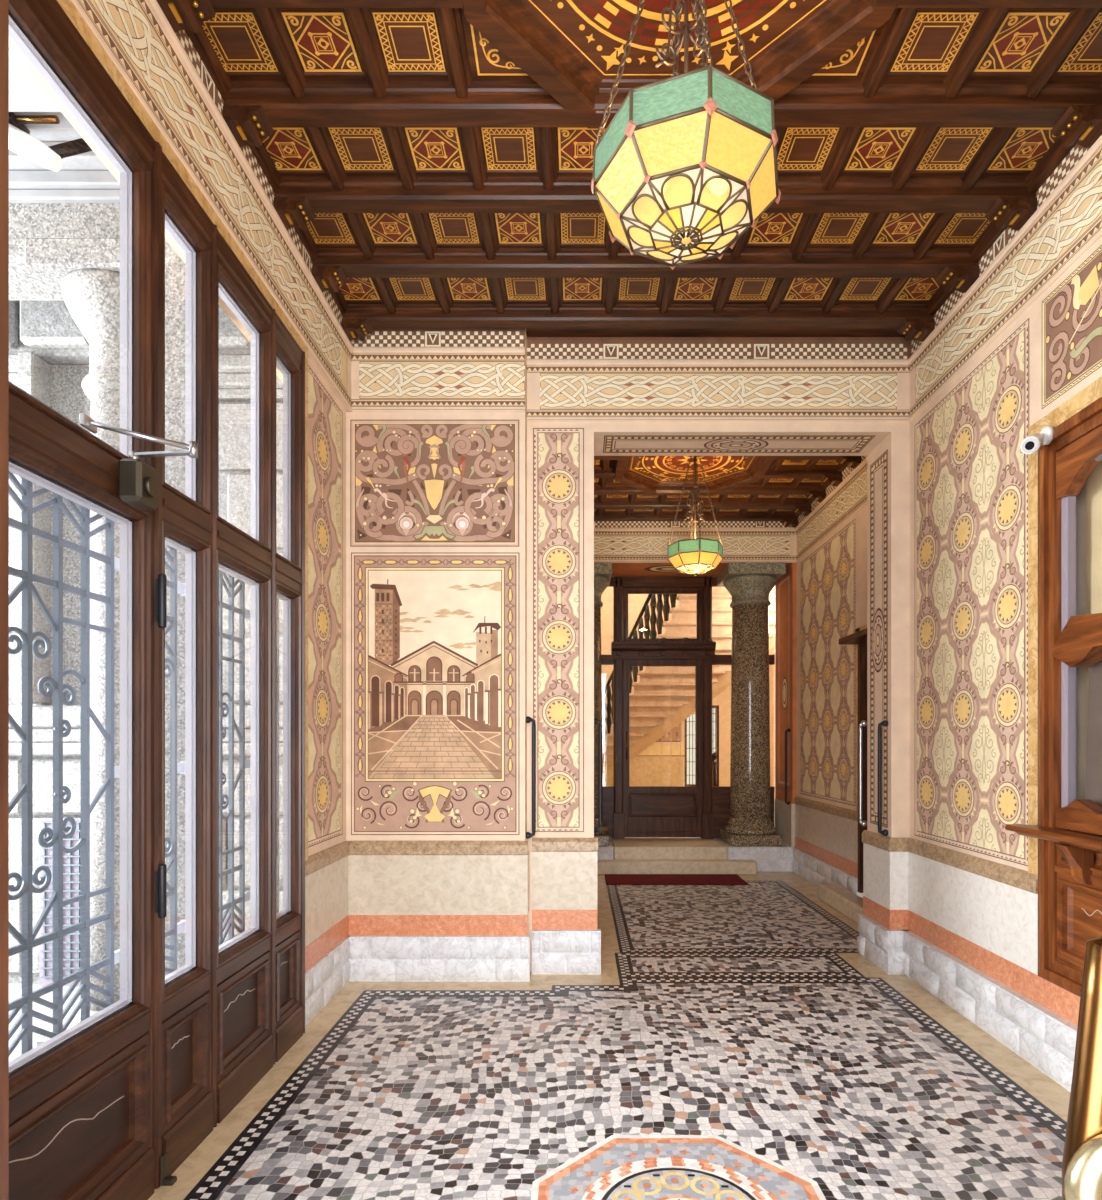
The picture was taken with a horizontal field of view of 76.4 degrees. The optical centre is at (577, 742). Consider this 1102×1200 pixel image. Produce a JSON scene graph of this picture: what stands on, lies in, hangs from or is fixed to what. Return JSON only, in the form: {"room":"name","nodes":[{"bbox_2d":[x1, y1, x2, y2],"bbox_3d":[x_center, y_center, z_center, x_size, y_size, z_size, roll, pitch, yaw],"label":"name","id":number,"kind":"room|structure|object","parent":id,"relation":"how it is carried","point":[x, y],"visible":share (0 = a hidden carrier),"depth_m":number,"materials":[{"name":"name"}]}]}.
{"room":"building entrance hall","nodes":[
{"label":"building entrance hall","id":0,"kind":"room"},
{"bbox_2d":[9,49,119,300],"bbox_3d":[-4.860,-2.770,1.575,6.280,0.660,7.150,0,0,0],"label":"ceiling","id":1,"kind":"structure","parent":0,"point":[82,199],"depth_m":3.47,"materials":[{"name":"paint"}]},
{"bbox_2d":[9,112,92,171],"bbox_3d":[-2.486,-2.777,3.235,0.508,0.238,0.149,0,0,0],"label":"spotlight","id":2,"kind":"object","parent":1,"relation":"attached to","point":[21,142],"visible":0.81,"depth_m":3.21,"materials":[{"name":"white plastic"}]},
{"bbox_2d":[9,0,353,1026],"bbox_3d":[-1.568,-0.700,2.170,0.304,4.400,4.540,0,0,0],"label":"wall","id":3,"kind":"structure","parent":0,"point":[158,70],"depth_m":3.68,"materials":[{"name":"paint"}]},
{"bbox_2d":[9,0,304,1199],"bbox_3d":[-1.448,-0.262,1.923,0.113,3.524,3.447,0,0,0],"label":"door","id":4,"kind":"structure","parent":3,"relation":"in","point":[95,1107],"depth_m":2.40,"materials":[{"name":"brown wood"}]},
{"bbox_2d":[9,471,119,1055],"bbox_3d":[-1.579,0.026,1.883,0.059,1.792,1.159,0,0,0],"label":"iron grille","id":5,"kind":"object","parent":4,"relation":"attached to","point":[27,940],"visible":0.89,"depth_m":2.14,"materials":[{"name":"grey metal"}]},
{"bbox_2d":[80,413,197,509],"bbox_3d":[-1.298,-0.843,2.120,0.242,0.195,0.260,0,0,0],"label":"door closer","id":6,"kind":"object","parent":4,"relation":"attached to","point":[138,482],"depth_m":2.15,"materials":[{"name":"grey metal"}]},
{"bbox_2d":[165,545,184,975],"bbox_3d":[-1.579,0.026,2.716,0.059,1.792,0.249,0,0,0],"label":"iron grille","id":7,"kind":"object","parent":4,"relation":"attached to","point":[176,587],"visible":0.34,"depth_m":2.76,"materials":[{"name":"grey metal"}]},
{"bbox_2d":[219,570,250,944],"bbox_3d":[-1.579,0.026,3.208,0.059,1.792,0.394,0,0,0],"label":"iron grille","id":8,"kind":"object","parent":4,"relation":"attached to","point":[243,613],"visible":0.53,"depth_m":3.22,"materials":[{"name":"grey metal"}]},
{"bbox_2d":[276,598,282,912],"bbox_3d":[-1.579,0.026,3.691,0.059,1.792,0.199,0,0,0],"label":"iron grille","id":9,"kind":"object","parent":4,"relation":"attached to","point":[279,626],"visible":0.12,"depth_m":3.71,"materials":[{"name":"grey metal"}]},
{"bbox_2d":[9,301,909,982],"bbox_3d":[-2.625,-0.670,4.755,10.750,4.460,0.790,0,0,0],"label":"wall","id":10,"kind":"structure","parent":0,"point":[470,453],"depth_m":4.47,"materials":[{"name":"paint"}]},
{"bbox_2d":[39,818,80,986],"bbox_3d":[-3.200,1.020,4.479,0.500,1.080,0.018,0,0,0],"label":"basement grating","id":11,"kind":"object","parent":10,"relation":"attached to","point":[71,861],"visible":0.38,"depth_m":4.48,"materials":[{"name":"silver metal"}]},
{"bbox_2d":[526,716,535,838],"bbox_3d":[-0.307,0.223,4.510,0.074,0.789,0.042,0,0,0],"label":"handrail","id":12,"kind":"object","parent":10,"relation":"attached to","point":[528,719],"visible":0.98,"depth_m":4.50,"materials":[{"name":"grey metal"}]},
{"bbox_2d":[594,718,601,832],"bbox_3d":[0.132,0.225,4.830,0.074,0.794,0.042,0,0,0],"label":"handrail","id":13,"kind":"object","parent":10,"relation":"attached to","point":[596,721],"visible":0.97,"depth_m":4.82,"materials":[{"name":"grey metal"}]},
{"bbox_2d":[858,720,866,825],"bbox_3d":[2.036,0.217,5.003,0.058,0.759,0.043,0,0,0],"label":"handrail","id":14,"kind":"object","parent":10,"relation":"attached to","point":[863,723],"visible":1,"depth_m":5.00,"materials":[{"name":"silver metal"}]},
{"bbox_2d":[877,720,887,835],"bbox_3d":[2.022,0.233,4.640,0.074,0.769,0.042,0,0,0],"label":"handrail","id":15,"kind":"object","parent":10,"relation":"attached to","point":[884,723],"visible":1,"depth_m":4.63,"materials":[{"name":"grey metal"}]},
{"bbox_2d":[148,872,1070,1199],"bbox_3d":[0.540,1.555,4.320,4.420,0.130,9.440,0,0,0],"label":"floor","id":16,"kind":"structure","parent":0,"point":[729,1042],"depth_m":3.11,"materials":[{"name":"tile"}]},
{"bbox_2d":[159,1152,176,1185],"bbox_3d":[-1.391,1.449,2.380,0.043,0.099,0.040,0,0,0],"label":"door stop","id":17,"kind":"object","parent":16,"relation":"on","point":[164,1179],"visible":1,"depth_m":2.37,"materials":[{"name":"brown metal"}]},
{"bbox_2d":[594,562,611,845],"bbox_3d":[0.062,-0.448,8.480,0.670,3.316,0.690,0,0,0],"label":"granite column","id":18,"kind":"structure","parent":16,"relation":"on","point":[602,571],"depth_m":8.31,"materials":[{"name":"stone"}]},
{"bbox_2d":[597,838,613,859],"bbox_3d":[0.007,1.355,8.598,0.815,0.290,0.895,0,0,0],"label":"plinth","id":19,"kind":"object","parent":16,"relation":"on","point":[604,852],"visible":0.24,"depth_m":8.15,"materials":[{"name":"white stone"}]},
{"bbox_2d":[611,837,726,859],"bbox_3d":[1.080,1.355,8.598,1.320,0.289,0.895,0,0,0],"label":"stone step","id":20,"kind":"structure","parent":16,"relation":"on","point":[628,848],"depth_m":8.15,"materials":[{"name":"beige stone"}]},
{"bbox_2d":[597,860,756,874],"bbox_3d":[0.821,1.427,8.054,2.438,0.144,0.188,0,0,0],"label":"stone step","id":21,"kind":"structure","parent":16,"relation":"on","point":[739,867],"depth_m":7.96,"materials":[{"name":"beige stone"}]},
{"bbox_2d":[605,874,748,884],"bbox_3d":[1.050,1.492,7.655,1.500,0.011,0.550,0,0,0],"label":"door mat","id":22,"kind":"object","parent":16,"relation":"on","point":[611,879],"visible":1,"depth_m":7.62,"materials":[{"name":"red fabric"}]},
{"bbox_2d":[717,562,785,845],"bbox_3d":[2.085,-0.448,8.480,0.670,3.316,0.690,0,0,0],"label":"granite column","id":23,"kind":"structure","parent":16,"relation":"on","point":[749,585],"depth_m":8.27,"materials":[{"name":"brown stone"}]},
{"bbox_2d":[714,838,792,871],"bbox_3d":[2.145,1.355,8.598,0.800,0.290,0.895,0,0,0],"label":"plinth","id":24,"kind":"object","parent":16,"relation":"on","point":[768,858],"visible":0.44,"depth_m":8.15,"materials":[{"name":"white stone"}]},
{"bbox_2d":[818,884,862,923],"bbox_3d":[2.393,1.422,6.035,0.187,0.154,1.370,0,0,0],"label":"stone step","id":25,"kind":"structure","parent":16,"relation":"on","point":[841,899],"depth_m":6.18,"materials":[{"name":"beige stone"}]},
{"bbox_2d":[156,0,1101,341],"bbox_3d":[0.355,-2.662,2.263,3.670,0.308,4.645,0,0,0],"label":"ceiling","id":26,"kind":"structure","parent":0,"point":[431,161],"depth_m":3.10,"materials":[{"name":"brown wood"}]},
{"bbox_2d":[591,0,780,269],"bbox_3d":[0.337,-2.117,2.178,0.558,1.120,0.558,0,0,18],"label":"pendant lantern","id":27,"kind":"object","parent":26,"relation":"hanging from","point":[687,163],"visible":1,"depth_m":2.04,"materials":[{"name":"yellow glass"}]},
{"bbox_2d":[601,587,774,807],"bbox_3d":[1.100,-1.442,13.149,6.600,5.315,0.302,0,0,0],"label":"wall","id":28,"kind":"structure","parent":0,"point":[662,763],"depth_m":13.00,"materials":[{"name":"beige paint"}]},
{"bbox_2d":[685,705,718,785],"bbox_3d":[2.300,0.060,13.100,0.640,1.520,0.200,0,0,0],"label":"window","id":29,"kind":"structure","parent":28,"relation":"in","point":[716,707],"depth_m":13.00,"materials":[{"name":"grey metal"}]},
{"bbox_2d":[594,521,796,576],"bbox_3d":[1.073,-2.500,8.539,2.945,0.800,0.822,0,0,0],"label":"wall","id":30,"kind":"structure","parent":0,"point":[633,548],"depth_m":8.15,"materials":[{"name":"paint"}]},
{"bbox_2d":[594,456,860,526],"bbox_3d":[1.073,-2.662,6.645,2.975,0.308,3.499,0,0,0],"label":"ceiling","id":31,"kind":"structure","parent":0,"point":[783,489],"depth_m":7.16,"materials":[{"name":"brown wood"}]},
{"bbox_2d":[667,456,723,575],"bbox_3d":[1.072,-2.102,6.400,0.488,1.149,0.488,0,0,24],"label":"pendant lantern","id":32,"kind":"object","parent":31,"relation":"hanging from","point":[696,556],"visible":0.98,"depth_m":6.29,"materials":[{"name":"yellow"}]},
{"bbox_2d":[775,585,775,798],"bbox_3d":[1.100,-1.442,11.125,7.000,5.315,4.350,0,0,0],"label":"wall","id":33,"kind":"structure","parent":0,"point":[775,585],"depth_m":9.02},
{"bbox_2d":[601,576,774,838],"bbox_3d":[1.048,-0.448,8.882,2.895,3.316,0.236,0,0,0],"label":"door","id":34,"kind":"structure","parent":33,"relation":"in","point":[702,810],"depth_m":8.89,"materials":[{"name":"brown wood"}]},
{"bbox_2d":[775,456,866,897],"bbox_3d":[2.640,-0.700,6.980,0.310,4.400,4.040,0,0,0],"label":"wall","id":35,"kind":"structure","parent":0,"point":[821,597],"depth_m":7.25,"materials":[{"name":"paint"}]},
{"bbox_2d":[785,728,790,804],"bbox_3d":[2.472,0.280,8.250,0.074,0.904,0.042,0,0,0],"label":"handrail","id":36,"kind":"object","parent":35,"relation":"attached to","point":[788,730],"visible":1,"depth_m":8.24,"materials":[{"name":"grey metal"}]},
{"bbox_2d":[839,628,866,892],"bbox_3d":[2.500,0.200,5.715,0.290,2.280,1.230,0,0,0],"label":"door","id":37,"kind":"structure","parent":35,"relation":"in","point":[860,637],"depth_m":6.25,"materials":[{"name":"brown wood"}]},
{"bbox_2d":[839,628,866,643],"bbox_3d":[2.500,-0.915,5.715,0.290,0.050,1.230,0,0,0],"label":"hood","id":38,"kind":"object","parent":37,"relation":"attached to","point":[860,637],"depth_m":6.07,"materials":[{"name":"brown wood"}]},
{"bbox_2d":[902,135,1101,1091],"bbox_3d":[2.238,-0.700,2.250,0.304,4.400,4.700,0,0,0],"label":"wall","id":39,"kind":"structure","parent":0,"point":[1005,359],"depth_m":3.63,"materials":[{"name":"paint"}]},
{"bbox_2d":[1005,397,1101,996],"bbox_3d":[2.138,-0.167,2.470,0.265,2.508,1.640,0,0,0],"label":"window","id":40,"kind":"structure","parent":39,"relation":"in","point":[1069,862],"depth_m":3.12,"materials":[{"name":"brown wood"}]},
{"bbox_2d":[1021,426,1053,453],"bbox_3d":[2.074,-1.363,3.155,0.113,0.152,0.205,0,0,41],"label":"security camera","id":41,"kind":"object","parent":40,"relation":"attached to","point":[1032,443],"visible":1,"depth_m":3.12,"materials":[{"name":"white plastic"}]},
{"bbox_2d":[1005,824,1101,851],"bbox_3d":[2.087,0.407,2.470,0.165,0.054,1.640,0,0,0],"label":"shelf","id":42,"kind":"object","parent":40,"relation":"attached to","point":[1064,839],"depth_m":2.98,"materials":[{"name":"brown wood"}]},
{"bbox_2d":[1085,660,1101,806],"bbox_3d":[2.257,-0.025,2.447,0.032,0.750,1.315,0,0,0],"label":"curtain","id":43,"kind":"object","parent":40,"relation":"hanging from","point":[1093,783],"visible":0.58,"depth_m":3.04,"materials":[{"name":"grey fabric"}]},
{"bbox_2d":[1086,460,1101,715],"bbox_3d":[2.302,-0.500,2.470,0.032,1.700,1.360,0,0,0],"label":"curtain","id":44,"kind":"object","parent":40,"relation":"hanging from","point":[1094,481],"visible":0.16,"depth_m":3.11,"materials":[{"name":"beige fabric"}]},
{"bbox_3d":[1.100,1.308,11.225,6.600,0.185,4.350,0,0,0],"label":"floor","id":45,"kind":"structure","parent":0,"visible":0},
{"bbox_2d":[602,586,774,760],"bbox_3d":[2.050,-1.656,11.162,1.988,4.082,4.517,0,0,-22],"label":"staircase","id":46,"kind":"structure","parent":45,"relation":"on","point":[663,698],"depth_m":11.36,"materials":[{"name":"stone"},{"name":"iron"}]},
{"bbox_2d":[712,752,717,785],"bbox_3d":[1.820,0.667,9.875,0.065,1.096,1.270,0,0,0],"label":"stair rail","id":47,"kind":"object","parent":45,"relation":"on","point":[715,754],"visible":0.24,"depth_m":9.30,"materials":[{"name":"brown wood"}]},
{"bbox_3d":[0.335,-0.700,-0.250,4.110,4.400,0.300,0,0,0],"label":"wall","id":48,"kind":"structure","parent":0,"visible":0},
{"bbox_2d":[0,0,1101,1199],"bbox_3d":[0.008,-0.110,0.381,1.484,3.180,0.942,0,0,0],"label":"door","id":49,"kind":"structure","parent":48,"relation":"in","point":[4,4],"depth_m":0.83,"materials":[{"name":"brown wood"}]},
{"label":"outside","id":50,"kind":"structure","parent":0,"visible":0},
{"bbox_2d":[9,983,80,1061],"bbox_3d":[-6.860,1.610,1.000,10.280,0.100,10.000,0,0,0],"label":"pavement","id":51,"kind":"structure","parent":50,"point":[15,989],"depth_m":4.08,"materials":[{"name":"white stone"}]},
{"bbox_2d":[25,238,119,1046],"bbox_3d":[-2.360,-0.439,3.680,0.620,3.998,0.620,0,0,0],"label":"granite column","id":52,"kind":"structure","parent":51,"relation":"on","point":[85,272],"depth_m":3.50,"materials":[{"name":"white stone"}]},
{"bbox_2d":[165,239,184,974],"bbox_3d":[-1.880,-0.565,3.340,0.200,4.250,0.240,0,0,0],"label":"pier","id":53,"kind":"structure","parent":51,"relation":"on","point":[174,265],"depth_m":3.22,"materials":[{"name":"white stone"}]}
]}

